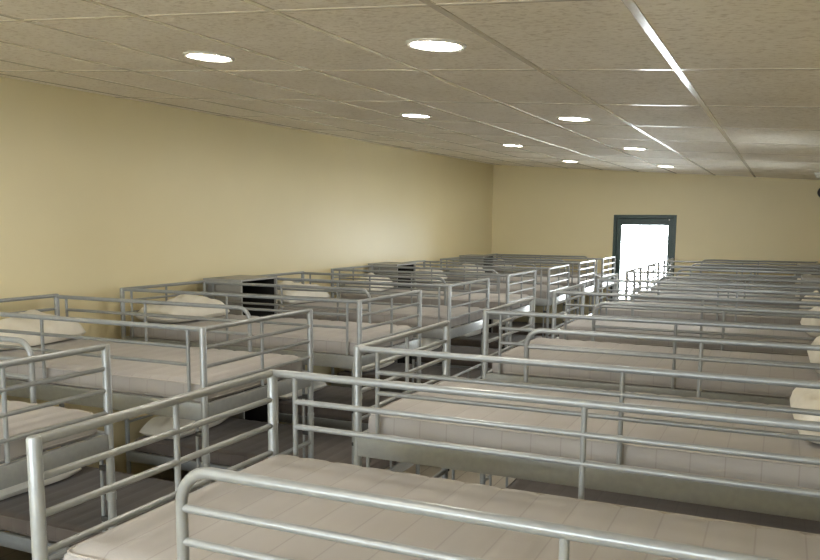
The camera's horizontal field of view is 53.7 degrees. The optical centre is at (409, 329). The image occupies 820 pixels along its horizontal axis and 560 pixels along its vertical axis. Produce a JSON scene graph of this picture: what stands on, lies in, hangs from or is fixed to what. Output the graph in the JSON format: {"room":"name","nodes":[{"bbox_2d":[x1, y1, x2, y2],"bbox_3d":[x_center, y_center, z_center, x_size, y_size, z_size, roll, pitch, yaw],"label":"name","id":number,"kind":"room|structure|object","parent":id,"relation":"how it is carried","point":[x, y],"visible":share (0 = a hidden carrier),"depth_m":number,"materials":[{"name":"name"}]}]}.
{"room":"bunk bed dormitory","nodes":[
{"label":"bunk bed dormitory","id":0,"kind":"room"},
{"bbox_2d":[0,77,492,531],"bbox_3d":[-2.178,-0.592,6.525,0.200,3.600,16.900,4,8,24],"label":"wall","id":1,"kind":"structure","parent":0,"point":[101,195],"depth_m":6.83,"materials":[{"name":"beige paint"}]},
{"bbox_2d":[0,0,590,21],"bbox_3d":[-0.832,-1.108,2.848,5.210,0.353,0.022,4,8,24],"label":"trim","id":2,"kind":"structure","parent":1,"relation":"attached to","point":[520,1],"depth_m":2.62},
{"bbox_2d":[0,68,819,71],"bbox_3d":[-0.333,-1.259,3.929,5.210,0.353,0.022,4,8,24],"label":"trim","id":3,"kind":"structure","parent":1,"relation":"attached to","point":[805,68],"depth_m":3.66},
{"bbox_2d":[116,97,819,107],"bbox_3d":[0.166,-1.409,5.010,5.210,0.353,0.022,4,8,24],"label":"trim","id":4,"kind":"structure","parent":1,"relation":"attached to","point":[116,97],"depth_m":4.83,"materials":[{"name":"white metal"}]},
{"bbox_2d":[216,115,819,130],"bbox_3d":[0.665,-1.560,6.091,5.210,0.353,0.022,4,8,24],"label":"trim","id":5,"kind":"structure","parent":1,"relation":"attached to","point":[216,115],"depth_m":5.96,"materials":[{"name":"white metal"}]},
{"bbox_2d":[308,129,819,145],"bbox_3d":[1.163,-1.710,7.172,5.210,0.353,0.022,4,8,24],"label":"trim","id":6,"kind":"structure","parent":1,"relation":"attached to","point":[308,129],"depth_m":7.05,"materials":[{"name":"white metal"}]},
{"bbox_2d":[358,139,809,155],"bbox_3d":[1.662,-1.861,8.253,5.210,0.353,0.022,4,8,24],"label":"trim","id":7,"kind":"structure","parent":1,"relation":"attached to","point":[358,139],"depth_m":8.19,"materials":[{"name":"white metal"}]},
{"bbox_2d":[401,147,810,163],"bbox_3d":[2.161,-2.012,9.334,5.210,0.353,0.022,4,8,24],"label":"trim","id":8,"kind":"structure","parent":1,"relation":"attached to","point":[401,147],"depth_m":9.19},
{"bbox_2d":[447,154,805,169],"bbox_3d":[2.660,-2.162,10.415,5.210,0.353,0.022,4,8,24],"label":"trim","id":9,"kind":"structure","parent":1,"relation":"attached to","point":[447,154],"depth_m":10.30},
{"bbox_2d":[468,159,807,174],"bbox_3d":[3.159,-2.313,11.496,5.210,0.353,0.022,4,8,24],"label":"trim","id":10,"kind":"structure","parent":1,"relation":"attached to","point":[468,159],"depth_m":11.38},
{"bbox_2d":[502,164,807,178],"bbox_3d":[3.658,-2.463,12.577,5.210,0.353,0.022,4,8,24],"label":"trim","id":11,"kind":"structure","parent":1,"relation":"attached to","point":[502,164],"depth_m":12.40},
{"bbox_2d":[0,418,515,559],"bbox_3d":[0.268,1.431,5.654,5.610,0.150,17.300,4,8,24],"label":"floor","id":12,"kind":"structure","parent":0,"point":[6,553],"depth_m":6.66,"materials":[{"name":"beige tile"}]},
{"bbox_2d":[0,336,116,559],"bbox_3d":[-2.355,0.835,3.359,2.057,1.582,1.004,4,8,24],"label":"bunk bed","id":13,"kind":"object","parent":12,"relation":"on","point":[13,473],"visible":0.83,"depth_m":3.14,"materials":[{"name":"silver metal"}]},
{"bbox_2d":[0,399,96,463],"bbox_3d":[-2.351,0.369,3.299,1.960,0.112,0.915,4,8,24],"label":"mattress","id":14,"kind":"object","parent":13,"relation":"on","point":[52,415],"visible":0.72,"depth_m":3.14,"materials":[{"name":"beige fabric"}]},
{"bbox_2d":[0,294,313,559],"bbox_3d":[-1.703,0.656,4.776,2.057,1.582,1.004,4,8,24],"label":"bunk bed","id":15,"kind":"object","parent":12,"relation":"on","point":[190,410],"visible":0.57,"depth_m":4.25,"materials":[{"name":"silver metal"}]},
{"bbox_2d":[0,466,202,545],"bbox_3d":[-1.707,1.071,4.827,1.960,0.111,0.915,4,8,24],"label":"mattress","id":16,"kind":"object","parent":15,"relation":"on","point":[14,510],"visible":0.28,"depth_m":4.79,"materials":[{"name":"beige fabric"}]},
{"bbox_2d":[0,450,81,499],"bbox_3d":[-2.450,0.881,5.060,0.372,0.184,0.724,4,8,25],"label":"pillow","id":17,"kind":"object","parent":16,"relation":"on","point":[20,488],"visible":0.31,"depth_m":4.90,"materials":[{"name":"white fabric"}]},
{"bbox_2d":[0,339,302,401],"bbox_3d":[-1.699,0.190,4.715,1.960,0.112,0.915,4,8,24],"label":"mattress","id":18,"kind":"object","parent":15,"relation":"on","point":[129,377],"visible":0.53,"depth_m":4.33,"materials":[{"name":"white fabric"}]},
{"bbox_2d":[0,310,85,349],"bbox_3d":[-2.403,-0.017,5.033,0.372,0.197,0.724,3,8,21],"label":"pillow","id":19,"kind":"object","parent":18,"relation":"on","point":[22,324],"visible":0.56,"depth_m":4.97,"materials":[{"name":"white fabric"}]},
{"bbox_2d":[203,275,278,423],"bbox_3d":[-1.499,0.330,7.250,0.400,1.595,0.545,4,8,24],"label":"locker","id":20,"kind":"object","parent":12,"relation":"on","point":[260,413],"visible":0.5,"depth_m":7.33,"materials":[{"name":"grey metal"}]},
{"bbox_2d":[120,280,421,474],"bbox_3d":[-1.050,0.477,6.192,2.057,1.582,1.004,4,8,24],"label":"bunk bed","id":21,"kind":"object","parent":12,"relation":"on","point":[319,359],"visible":0.36,"depth_m":5.88,"materials":[{"name":"silver metal"}]},
{"bbox_2d":[134,418,396,468],"bbox_3d":[-1.054,0.892,6.245,1.960,0.111,0.915,4,8,24],"label":"mattress","id":22,"kind":"object","parent":21,"relation":"on","point":[333,448],"visible":0.38,"depth_m":6.10,"materials":[{"name":"beige fabric"}]},
{"bbox_2d":[139,416,228,438],"bbox_3d":[-1.798,0.702,6.476,0.372,0.184,0.724,3,8,22],"label":"pillow","id":23,"kind":"object","parent":22,"relation":"on","point":[158,424],"visible":0.29,"depth_m":6.22,"materials":[{"name":"white fabric"}]},
{"bbox_2d":[130,314,412,355],"bbox_3d":[-1.048,0.012,6.130,1.960,0.112,0.915,4,8,24],"label":"mattress","id":24,"kind":"object","parent":21,"relation":"on","point":[325,340],"visible":0.56,"depth_m":5.79,"materials":[{"name":"white fabric"}]},
{"bbox_2d":[135,294,229,322],"bbox_3d":[-1.782,-0.187,6.381,0.372,0.197,0.724,4,8,27],"label":"pillow","id":25,"kind":"object","parent":24,"relation":"on","point":[151,308],"visible":0.62,"depth_m":6.19,"materials":[{"name":"white fabric"}]},
{"bbox_2d":[255,271,489,470],"bbox_3d":[-0.398,0.299,7.609,2.057,1.582,1.004,4,8,24],"label":"bunk bed","id":26,"kind":"object","parent":12,"relation":"on","point":[475,325],"visible":0.24,"depth_m":7.20,"materials":[{"name":"silver metal"}]},
{"bbox_2d":[279,385,400,422],"bbox_3d":[-0.400,0.713,7.665,1.960,0.111,0.915,4,8,24],"label":"mattress","id":27,"kind":"object","parent":26,"relation":"on","point":[331,394],"visible":0.27,"depth_m":7.58,"materials":[{"name":"beige fabric"}]},
{"bbox_2d":[279,381,326,398],"bbox_3d":[-1.145,0.517,7.892,0.372,0.197,0.724,4,8,27],"label":"pillow","id":28,"kind":"object","parent":27,"relation":"on","point":[317,385],"visible":0.23,"depth_m":7.81,"materials":[{"name":"white fabric"}]},
{"bbox_2d":[278,301,482,328],"bbox_3d":[-0.395,-0.167,7.547,1.960,0.112,0.915,4,8,24],"label":"mattress","id":29,"kind":"object","parent":26,"relation":"on","point":[429,314],"visible":0.47,"depth_m":7.17,"materials":[{"name":"white fabric"}]},
{"bbox_2d":[277,281,329,303],"bbox_3d":[-1.108,-0.378,7.843,0.372,0.208,0.724,4,8,28],"label":"pillow","id":30,"kind":"object","parent":29,"relation":"on","point":[285,292],"visible":0.44,"depth_m":7.69,"materials":[{"name":"white fabric"}]},
{"bbox_2d":[368,262,415,363],"bbox_3d":[-0.226,-0.030,10.098,0.400,1.595,0.545,4,8,24],"label":"locker","id":31,"kind":"object","parent":12,"relation":"on","point":[407,264],"visible":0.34,"depth_m":10.15,"materials":[{"name":"metal"}]},
{"bbox_2d":[26,369,819,559],"bbox_3d":[0.245,1.034,1.981,2.057,1.582,1.004,4,8,24],"label":"bunk bed","id":32,"kind":"object","parent":12,"relation":"on","point":[565,533],"visible":0.8,"depth_m":2.07,"materials":[{"name":"silver metal"}]},
{"bbox_2d":[64,454,819,559],"bbox_3d":[0.250,0.568,1.923,1.960,0.112,0.915,4,8,24],"label":"mattress","id":33,"kind":"object","parent":32,"relation":"on","point":[151,535],"visible":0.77,"depth_m":2.05,"materials":[{"name":"beige fabric"}]},
{"bbox_2d":[331,265,535,393],"bbox_3d":[0.255,0.120,9.026,2.057,1.582,1.004,4,8,24],"label":"bunk bed","id":34,"kind":"object","parent":12,"relation":"on","point":[525,308],"visible":0.23,"depth_m":8.70,"materials":[{"name":"silver metal"}]},
{"bbox_2d":[337,362,479,383],"bbox_3d":[0.252,0.534,9.080,1.960,0.111,0.915,4,8,24],"label":"mattress","id":35,"kind":"object","parent":34,"relation":"on","point":[398,367],"visible":0.23,"depth_m":9.10,"materials":[{"name":"white fabric"}]},
{"bbox_2d":[340,361,394,371],"bbox_3d":[-0.493,0.332,9.308,0.372,0.208,0.724,4,8,27],"label":"pillow","id":36,"kind":"object","parent":35,"relation":"on","point":[391,362],"visible":0.22,"depth_m":9.10,"materials":[{"name":"white fabric"}]},
{"bbox_2d":[340,289,529,310],"bbox_3d":[0.260,-0.346,8.968,1.960,0.112,0.915,4,8,24],"label":"mattress","id":37,"kind":"object","parent":34,"relation":"on","point":[493,298],"visible":0.4,"depth_m":8.60,"materials":[{"name":"white fabric"}]},
{"bbox_2d":[345,273,393,290],"bbox_3d":[-0.463,-0.548,9.244,0.372,0.197,0.724,3,8,20],"label":"pillow","id":38,"kind":"object","parent":37,"relation":"on","point":[372,289],"visible":0.3,"depth_m":9.03,"materials":[{"name":"white fabric"}]},
{"bbox_2d":[459,254,493,332],"bbox_3d":[1.057,-0.389,12.942,0.400,1.595,0.545,4,8,24],"label":"locker","id":39,"kind":"object","parent":12,"relation":"on","point":[469,255],"visible":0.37,"depth_m":12.99,"materials":[{"name":"metal"}]},
{"bbox_2d":[409,260,569,370],"bbox_3d":[0.907,-0.059,10.443,2.057,1.582,1.004,4,8,24],"label":"bunk bed","id":40,"kind":"object","parent":12,"relation":"on","point":[547,302],"visible":0.27,"depth_m":9.96,"materials":[{"name":"silver metal"}]},
{"bbox_2d":[415,345,503,367],"bbox_3d":[0.903,0.356,10.495,1.960,0.111,0.915,4,8,24],"label":"mattress","id":41,"kind":"object","parent":40,"relation":"on","point":[454,349],"visible":0.23,"depth_m":10.47,"materials":[{"name":"white fabric"}]},
{"bbox_2d":[415,337,441,350],"bbox_3d":[0.160,0.166,10.727,0.372,0.184,0.724,3,8,20],"label":"pillow","id":42,"kind":"object","parent":41,"relation":"on","point":[424,341],"visible":0.19,"depth_m":10.58,"materials":[{"name":"white fabric"}]},
{"bbox_2d":[416,281,563,298],"bbox_3d":[0.912,-0.525,10.385,1.960,0.112,0.915,4,8,24],"label":"mattress","id":43,"kind":"object","parent":40,"relation":"on","point":[514,287],"visible":0.35,"depth_m":10.00,"materials":[{"name":"beige fabric"}]},
{"bbox_2d":[416,266,446,282],"bbox_3d":[0.223,-0.736,10.734,0.372,0.197,0.724,3,8,21],"label":"pillow","id":44,"kind":"object","parent":43,"relation":"on","point":[427,266],"visible":0.34,"depth_m":10.54,"materials":[{"name":"white fabric"}]},
{"bbox_2d":[440,256,595,348],"bbox_3d":[1.560,-0.238,11.859,2.057,1.582,1.004,4,8,24],"label":"bunk bed","id":45,"kind":"object","parent":12,"relation":"on","point":[590,288],"visible":0.35,"depth_m":11.58,"materials":[{"name":"silver metal"}]},
{"bbox_2d":[451,333,550,348],"bbox_3d":[1.555,0.177,11.911,1.960,0.111,0.915,4,8,24],"label":"mattress","id":46,"kind":"object","parent":45,"relation":"on","point":[472,341],"visible":0.24,"depth_m":11.79,"materials":[{"name":"white fabric"}]},
{"bbox_2d":[455,325,480,337],"bbox_3d":[0.812,-0.025,12.142,0.372,0.208,0.724,4,8,28],"label":"pillow","id":47,"kind":"object","parent":46,"relation":"on","point":[476,332],"visible":0.28,"depth_m":11.95,"materials":[{"name":"white fabric"}]},
{"bbox_2d":[445,276,590,289],"bbox_3d":[1.563,-0.703,11.798,1.960,0.112,0.915,4,8,24],"label":"mattress","id":48,"kind":"object","parent":45,"relation":"on","point":[544,279],"visible":0.41,"depth_m":11.48,"materials":[{"name":"beige fabric"}]},
{"bbox_2d":[450,264,484,275],"bbox_3d":[0.843,-0.899,12.080,0.372,0.184,0.724,4,8,23],"label":"pillow","id":49,"kind":"object","parent":48,"relation":"on","point":[462,264],"visible":0.23,"depth_m":11.88,"materials":[{"name":"white fabric"}]},
{"bbox_2d":[485,253,615,313],"bbox_3d":[2.212,-0.416,13.276,2.057,1.582,1.004,4,8,24],"label":"bunk bed","id":50,"kind":"object","parent":12,"relation":"on","point":[601,284],"visible":0.21,"depth_m":12.87,"materials":[{"name":"silver metal"}]},
{"bbox_2d":[493,321,563,336],"bbox_3d":[2.209,-0.002,13.330,1.960,0.111,0.915,4,8,24],"label":"mattress","id":51,"kind":"object","parent":50,"relation":"on","point":[514,324],"visible":0.17,"depth_m":13.22,"materials":[{"name":"white fabric"}]},
{"bbox_2d":[497,271,610,281],"bbox_3d":[2.216,-0.882,13.215,1.960,0.112,0.915,4,8,24],"label":"mattress","id":52,"kind":"object","parent":50,"relation":"on","point":[575,274],"visible":0.34,"depth_m":12.94,"materials":[{"name":"beige fabric"}]},
{"bbox_2d":[353,321,819,520],"bbox_3d":[0.898,0.856,3.398,2.057,1.582,1.004,4,8,24],"label":"bunk bed","id":53,"kind":"object","parent":12,"relation":"on","point":[767,502],"visible":0.5,"depth_m":3.00,"materials":[{"name":"silver metal"}]},
{"bbox_2d":[368,377,819,489],"bbox_3d":[0.901,0.390,3.337,1.960,0.112,0.915,4,8,24],"label":"mattress","id":54,"kind":"object","parent":53,"relation":"on","point":[792,474],"visible":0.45,"depth_m":3.06,"materials":[{"name":"beige fabric"}]},
{"bbox_2d":[790,387,819,443],"bbox_3d":[1.649,0.280,3.046,0.372,0.184,0.724,3,8,22],"label":"pillow","id":55,"kind":"object","parent":54,"relation":"on","point":[805,398],"visible":0.59,"depth_m":3.00,"materials":[{"name":"white fabric"}]},
{"bbox_2d":[480,297,819,487],"bbox_3d":[1.550,0.677,4.815,2.057,1.582,1.004,4,8,24],"label":"bunk bed","id":56,"kind":"object","parent":12,"relation":"on","point":[488,375],"visible":0.34,"depth_m":4.62,"materials":[{"name":"silver metal"}]},
{"bbox_2d":[492,338,819,398],"bbox_3d":[1.554,0.211,4.755,1.960,0.112,0.915,4,8,24],"label":"mattress","id":57,"kind":"object","parent":56,"relation":"on","point":[772,391],"visible":0.62,"depth_m":4.53,"materials":[{"name":"white fabric"}]},
{"bbox_2d":[807,336,819,373],"bbox_3d":[2.315,0.105,4.384,0.260,0.197,0.724,4,8,22],"label":"pillow","id":58,"kind":"object","parent":57,"relation":"on","point":[814,356],"visible":0.62,"depth_m":4.36,"materials":[{"name":"white fabric"}]},
{"bbox_2d":[506,478,819,533],"bbox_3d":[1.547,1.091,4.869,1.960,0.111,0.915,4,8,24],"label":"mattress","id":59,"kind":"object","parent":56,"relation":"on","point":[755,518],"visible":0.19,"depth_m":4.81,"materials":[{"name":"beige fabric"}]},
{"bbox_2d":[551,283,819,355],"bbox_3d":[2.203,0.498,6.231,2.057,1.582,1.004,4,8,24],"label":"bunk bed","id":60,"kind":"object","parent":12,"relation":"on","point":[582,293],"visible":0.26,"depth_m":6.03,"materials":[{"name":"silver metal"}]},
{"bbox_2d":[559,319,815,355],"bbox_3d":[2.208,0.032,6.173,1.960,0.112,0.915,4,8,24],"label":"mattress","id":61,"kind":"object","parent":60,"relation":"on","point":[580,324],"visible":0.39,"depth_m":5.89,"materials":[{"name":"white fabric"}]},
{"bbox_2d":[800,306,819,336],"bbox_3d":[2.983,-0.078,5.833,0.260,0.197,0.724,3,8,20],"label":"pillow","id":62,"kind":"object","parent":61,"relation":"on","point":[804,321],"visible":0.49,"depth_m":5.62,"materials":[{"name":"white fabric"}]},
{"bbox_2d":[595,273,819,319],"bbox_3d":[2.855,0.320,7.648,2.057,1.582,1.004,4,8,24],"label":"bunk bed","id":63,"kind":"object","parent":12,"relation":"on","point":[606,279],"visible":0.2,"depth_m":7.36,"materials":[{"name":"silver metal"}]},
{"bbox_2d":[601,301,801,324],"bbox_3d":[2.859,-0.146,7.587,1.960,0.112,0.915,4,8,24],"label":"mattress","id":64,"kind":"object","parent":63,"relation":"on","point":[610,311],"visible":0.27,"depth_m":7.27,"materials":[{"name":"white fabric"}]},
{"bbox_2d":[799,291,819,310],"bbox_3d":[3.642,-0.252,7.266,0.260,0.184,0.724,4,8,27],"label":"pillow","id":65,"kind":"object","parent":64,"relation":"on","point":[814,291],"visible":0.2,"depth_m":7.02,"materials":[{"name":"white fabric"}]},
{"bbox_2d":[624,267,819,303],"bbox_3d":[3.508,0.141,9.065,2.057,1.582,1.004,4,8,24],"label":"bunk bed","id":66,"kind":"object","parent":12,"relation":"on","point":[633,271],"visible":0.16,"depth_m":8.92,"materials":[{"name":"silver metal"}]},
{"bbox_2d":[630,290,798,306],"bbox_3d":[3.512,-0.325,9.005,1.960,0.112,0.915,4,8,24],"label":"mattress","id":67,"kind":"object","parent":66,"relation":"on","point":[643,290],"visible":0.3,"depth_m":8.91,"materials":[{"name":"white fabric"}]},
{"bbox_2d":[646,262,819,289],"bbox_3d":[4.160,-0.038,10.482,2.057,1.582,1.004,4,8,24],"label":"bunk bed","id":68,"kind":"object","parent":12,"relation":"on","point":[653,265],"visible":0.23,"depth_m":10.34,"materials":[{"name":"silver metal"}]},
{"bbox_2d":[650,284,795,294],"bbox_3d":[4.163,-0.503,10.419,1.960,0.112,0.915,4,8,24],"label":"mattress","id":69,"kind":"object","parent":68,"relation":"on","point":[656,284],"visible":0.1,"depth_m":10.21,"materials":[{"name":"beige fabric"}]},
{"bbox_2d":[663,258,817,281],"bbox_3d":[4.813,-0.217,11.898,2.057,1.582,1.004,4,8,24],"label":"bunk bed","id":70,"kind":"object","parent":12,"relation":"on","point":[671,260],"visible":0.14,"depth_m":11.75,"materials":[{"name":"silver metal"}]},
{"bbox_2d":[669,278,794,283],"bbox_3d":[4.816,-0.682,11.837,1.960,0.112,0.915,4,8,24],"label":"mattress","id":71,"kind":"object","parent":70,"relation":"on","point":[669,278],"visible":0.11,"depth_m":11.47,"materials":[{"name":"beige fabric"}]},
{"bbox_2d":[796,263,819,275],"bbox_3d":[5.330,-0.077,10.808,0.400,1.595,0.545,4,8,24],"label":"locker","id":72,"kind":"object","parent":12,"relation":"on","point":[797,264],"visible":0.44,"depth_m":10.53,"materials":[{"name":"metal"}]},
{"bbox_2d":[799,275,819,305],"bbox_3d":[4.025,0.280,7.974,0.400,1.595,0.545,4,8,24],"label":"locker","id":73,"kind":"object","parent":12,"relation":"on","point":[803,277],"visible":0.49,"depth_m":7.71,"materials":[{"name":"metal"}]},
{"bbox_2d":[0,0,819,179],"bbox_3d":[0.291,-1.506,5.272,5.610,0.696,17.300,4,8,24],"label":"ceiling","id":74,"kind":"structure","parent":0,"point":[593,34],"depth_m":3.76,"materials":[{"name":"beige tile"}]},
{"bbox_2d":[183,51,234,61],"bbox_3d":[-0.930,-1.261,3.748,0.231,0.026,0.231,5,8,29],"label":"recessed light","id":75,"kind":"object","parent":74,"relation":"in","point":[196,55],"visible":1,"depth_m":3.72,"materials":[{"name":"white metal"}]},
{"bbox_2d":[188,54,229,60],"bbox_3d":[-0.930,-1.261,3.748,0.194,0.005,0.194,8,10,24],"label":"diffuser","id":76,"kind":"object","parent":75,"relation":"attached to","point":[202,57],"depth_m":3.74,"materials":[{"name":"white plastic"}]},
{"bbox_2d":[400,113,431,117],"bbox_3d":[0.044,-1.568,5.938,0.231,0.026,0.231,5,8,29],"label":"recessed light","id":77,"kind":"object","parent":74,"relation":"in","point":[412,115],"visible":1,"depth_m":5.90,"materials":[{"name":"white"}]},
{"bbox_2d":[404,115,427,116],"bbox_3d":[0.044,-1.568,5.938,0.194,0.005,0.194,8,10,24],"label":"diffuser","id":78,"kind":"object","parent":77,"relation":"attached to","point":[404,115],"depth_m":5.93,"materials":[{"name":"white plastic"}]},
{"bbox_2d":[406,38,466,51],"bbox_3d":[0.099,-1.082,3.085,0.231,0.026,0.231,5,8,29],"label":"recessed light","id":79,"kind":"object","parent":74,"relation":"in","point":[425,44],"visible":1,"depth_m":3.06,"materials":[{"name":"white"}]},
{"bbox_2d":[411,41,460,49],"bbox_3d":[0.099,-1.082,3.085,0.194,0.005,0.194,8,10,24],"label":"diffuser","id":80,"kind":"object","parent":79,"relation":"attached to","point":[419,45],"depth_m":3.07,"materials":[{"name":"white plastic"}]},
{"bbox_2d":[502,144,522,146],"bbox_3d":[1.085,-1.940,8.532,0.231,0.026,0.231,5,8,29],"label":"recessed light","id":81,"kind":"object","parent":74,"relation":"in","point":[510,145],"visible":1,"depth_m":8.49,"materials":[{"name":"white"}]},
{"bbox_2d":[557,116,590,120],"bbox_3d":[1.101,-1.416,5.438,0.231,0.026,0.231,5,8,29],"label":"recessed light","id":82,"kind":"object","parent":74,"relation":"in","point":[565,118],"visible":1,"depth_m":5.40,"materials":[{"name":"white"}]},
{"bbox_2d":[560,118,587,119],"bbox_3d":[1.101,-1.415,5.438,0.194,0.005,0.194,8,10,24],"label":"diffuser","id":83,"kind":"object","parent":82,"relation":"attached to","point":[560,118],"depth_m":5.43,"materials":[{"name":"white plastic"}]},
{"bbox_2d":[623,147,646,149],"bbox_3d":[2.176,-1.751,7.833,0.231,0.026,0.231,5,8,29],"label":"recessed light","id":84,"kind":"object","parent":74,"relation":"in","point":[629,148],"visible":1,"depth_m":7.80,"materials":[{"name":"white"}]},
{"bbox_2d":[814,172,819,178],"bbox_3d":[5.038,-1.895,9.963,0.120,0.072,0.120,4,8,24],"label":"smoke detector","id":85,"kind":"object","parent":74,"relation":"attached to","point":[817,174],"visible":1,"depth_m":9.93,"materials":[{"name":"white plastic"}]},
{"bbox_2d":[492,165,819,323],"bbox_3d":[3.836,-1.401,13.128,5.610,3.600,0.200,4,8,24],"label":"wall","id":86,"kind":"structure","parent":0,"point":[536,210],"depth_m":12.89,"materials":[{"name":"beige paint"}]},
{"bbox_2d":[0,73,497,164],"bbox_3d":[-1.946,-1.759,6.271,0.032,0.206,16.900,4,8,24],"label":"trim","id":87,"kind":"structure","parent":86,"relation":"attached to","point":[0,73],"depth_m":6.65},
{"bbox_2d":[0,59,533,166],"bbox_3d":[-1.423,-1.686,6.039,0.032,0.206,16.900,4,8,24],"label":"trim","id":88,"kind":"structure","parent":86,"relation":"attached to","point":[0,59],"depth_m":5.83,"materials":[{"name":"white metal"}]},
{"bbox_2d":[0,40,564,167],"bbox_3d":[-0.900,-1.613,5.808,0.032,0.206,16.900,4,8,24],"label":"trim","id":89,"kind":"structure","parent":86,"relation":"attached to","point":[0,40],"depth_m":5.02,"materials":[{"name":"white metal"}]},
{"bbox_2d":[0,13,601,169],"bbox_3d":[-0.378,-1.540,5.576,0.032,0.206,16.900,4,8,24],"label":"trim","id":90,"kind":"structure","parent":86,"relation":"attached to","point":[3,15],"depth_m":4.16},
{"bbox_2d":[83,0,638,171],"bbox_3d":[0.145,-1.467,5.344,0.032,0.206,16.900,4,8,24],"label":"trim","id":91,"kind":"structure","parent":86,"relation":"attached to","point":[89,1],"depth_m":3.73,"materials":[{"name":"white metal"}]},
{"bbox_2d":[241,0,676,173],"bbox_3d":[0.668,-1.395,5.113,0.032,0.206,16.900,4,8,24],"label":"trim","id":92,"kind":"structure","parent":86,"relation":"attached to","point":[251,2],"depth_m":3.52,"materials":[{"name":"white metal"}]},
{"bbox_2d":[419,0,714,174],"bbox_3d":[1.190,-1.322,4.881,0.032,0.206,16.900,4,8,24],"label":"trim","id":93,"kind":"structure","parent":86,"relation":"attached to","point":[429,3],"depth_m":3.31,"materials":[{"name":"white metal"}]},
{"bbox_2d":[610,215,676,301],"bbox_3d":[3.780,-0.728,13.175,0.982,2.250,0.154,4,8,24],"label":"door frame","id":94,"kind":"structure","parent":86,"relation":"in","point":[619,220],"depth_m":13.05,"materials":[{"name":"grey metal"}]},
{"bbox_2d":[622,0,755,176],"bbox_3d":[1.713,-1.249,4.650,0.032,0.206,16.900,4,8,24],"label":"trim","id":95,"kind":"structure","parent":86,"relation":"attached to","point":[631,5],"depth_m":3.12,"materials":[{"name":"white metal"}]},
{"label":"outside","id":96,"kind":"structure","parent":0,"visible":0},
{"bbox_2d":[619,267,665,298],"bbox_3d":[10.505,-1.145,26.711,47.000,0.200,29.800,4,8,24],"label":"ground","id":97,"kind":"structure","parent":96,"point":[623,270],"depth_m":34.46,"materials":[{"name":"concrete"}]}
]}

